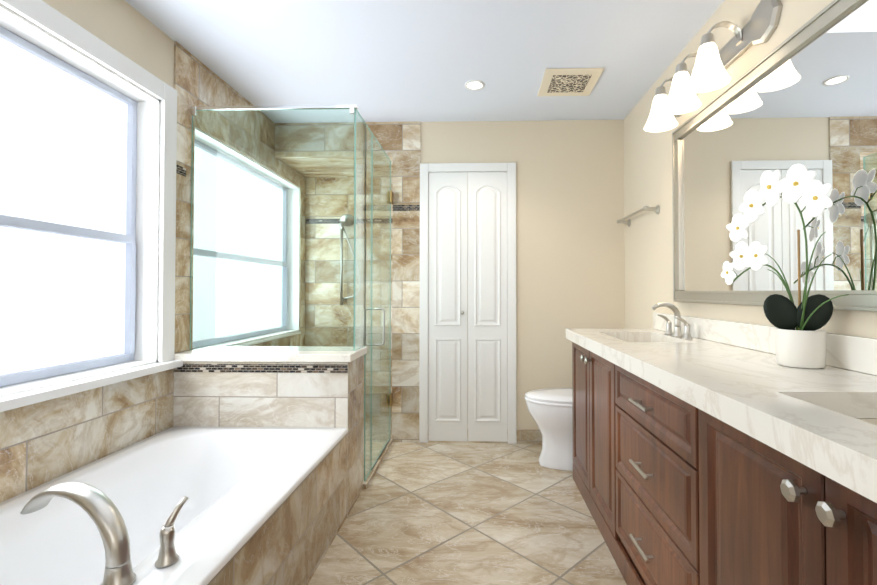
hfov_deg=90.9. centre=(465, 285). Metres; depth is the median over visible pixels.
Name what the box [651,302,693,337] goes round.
faucet
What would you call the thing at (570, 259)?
wall
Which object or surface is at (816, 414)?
countertop
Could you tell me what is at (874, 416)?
sink
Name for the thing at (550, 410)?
toilet
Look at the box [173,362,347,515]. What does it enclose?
wall tiles
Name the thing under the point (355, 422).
wall
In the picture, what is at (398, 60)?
ceiling
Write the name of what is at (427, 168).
door frame
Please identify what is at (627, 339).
sink
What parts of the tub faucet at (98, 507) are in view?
spout, handle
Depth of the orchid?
1.32 m
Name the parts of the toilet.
seat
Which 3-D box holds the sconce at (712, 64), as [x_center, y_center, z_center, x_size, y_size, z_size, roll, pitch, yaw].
[1.043,-0.961,1.996,0.232,0.260,0.870,0,-1,2]
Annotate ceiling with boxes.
[125,0,724,122]
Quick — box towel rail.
[617,205,659,226]
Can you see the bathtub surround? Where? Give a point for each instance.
(290, 540)
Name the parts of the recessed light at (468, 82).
recessed ceiling light lens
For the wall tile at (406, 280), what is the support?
attached to the wall at (570, 259)
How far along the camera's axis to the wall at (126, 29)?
1.93 m
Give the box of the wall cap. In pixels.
[174,346,366,361]
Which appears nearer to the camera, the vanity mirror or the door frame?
the vanity mirror
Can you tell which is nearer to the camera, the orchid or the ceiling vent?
the orchid
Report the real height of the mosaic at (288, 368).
0.043 m
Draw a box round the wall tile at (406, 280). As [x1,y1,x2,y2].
[392,121,420,441]
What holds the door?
attached to the wall at (570, 259)
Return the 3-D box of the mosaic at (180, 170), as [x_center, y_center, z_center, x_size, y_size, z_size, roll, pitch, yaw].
[-1.501,-0.604,2.268,0.003,0.045,0.081,0,-1,2]
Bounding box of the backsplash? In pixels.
[654,318,876,373]
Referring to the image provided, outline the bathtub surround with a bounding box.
[207,433,347,584]
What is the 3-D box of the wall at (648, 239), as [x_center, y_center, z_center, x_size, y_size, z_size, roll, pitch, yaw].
[1.199,-0.062,1.227,0.120,2.440,5.600,0,-1,2]
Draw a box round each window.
[0,0,182,411]
[193,127,360,349]
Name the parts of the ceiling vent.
ceiling air vent grille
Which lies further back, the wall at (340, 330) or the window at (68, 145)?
the wall at (340, 330)
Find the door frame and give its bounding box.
[419,163,516,443]
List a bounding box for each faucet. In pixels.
[20,482,187,584]
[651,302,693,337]
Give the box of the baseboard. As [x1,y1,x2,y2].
[428,430,541,443]
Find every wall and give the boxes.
[0,0,173,292]
[305,177,392,418]
[348,355,363,514]
[421,120,624,429]
[624,0,876,338]
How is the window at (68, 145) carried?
in the wall at (126, 29)
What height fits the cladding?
2.440 m
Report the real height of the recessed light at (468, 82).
0.005 m
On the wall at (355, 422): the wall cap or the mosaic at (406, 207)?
the wall cap
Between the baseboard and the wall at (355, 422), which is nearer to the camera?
the wall at (355, 422)
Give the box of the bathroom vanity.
[566,338,876,584]
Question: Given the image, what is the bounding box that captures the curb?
[363,438,392,488]
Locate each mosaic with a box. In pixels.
[174,364,347,372]
[176,164,185,176]
[306,218,391,223]
[393,205,419,210]
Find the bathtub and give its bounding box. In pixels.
[0,426,347,584]
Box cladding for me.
[0,41,305,502]
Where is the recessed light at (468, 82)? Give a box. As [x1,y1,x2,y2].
[465,80,483,89]
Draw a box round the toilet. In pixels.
[525,388,572,470]
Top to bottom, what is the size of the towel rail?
0.056 m
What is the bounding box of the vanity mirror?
[672,0,876,311]
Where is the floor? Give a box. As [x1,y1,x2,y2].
[308,418,626,584]
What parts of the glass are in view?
handle, door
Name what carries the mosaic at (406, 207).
attached to the wall tile at (406, 280)
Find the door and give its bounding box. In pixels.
[428,172,507,441]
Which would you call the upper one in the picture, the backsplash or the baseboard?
the backsplash
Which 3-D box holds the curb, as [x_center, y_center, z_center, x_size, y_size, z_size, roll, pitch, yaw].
[-0.579,1.168,2.870,0.040,0.030,0.778,0,-1,2]
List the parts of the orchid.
pot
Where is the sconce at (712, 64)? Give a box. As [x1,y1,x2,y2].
[644,0,781,131]
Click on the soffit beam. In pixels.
(382, 132)
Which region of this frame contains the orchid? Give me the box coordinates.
[721,163,848,368]
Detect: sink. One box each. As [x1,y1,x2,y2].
[626,338,649,341]
[862,414,876,421]
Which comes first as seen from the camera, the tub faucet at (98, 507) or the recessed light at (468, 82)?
the tub faucet at (98, 507)
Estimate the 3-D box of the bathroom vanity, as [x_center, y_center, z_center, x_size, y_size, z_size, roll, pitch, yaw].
[0.857,0.736,1.450,0.552,0.850,2.358,0,-1,2]
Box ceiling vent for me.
[537,68,603,95]
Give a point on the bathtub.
(237, 486)
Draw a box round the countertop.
[566,330,876,493]
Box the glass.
[190,104,392,480]
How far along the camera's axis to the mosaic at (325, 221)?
3.90 m
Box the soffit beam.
[275,122,392,177]
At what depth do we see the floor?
2.10 m
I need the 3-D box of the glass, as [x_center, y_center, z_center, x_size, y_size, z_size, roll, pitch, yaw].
[-0.999,0.092,2.801,0.972,2.120,0.972,0,-1,2]

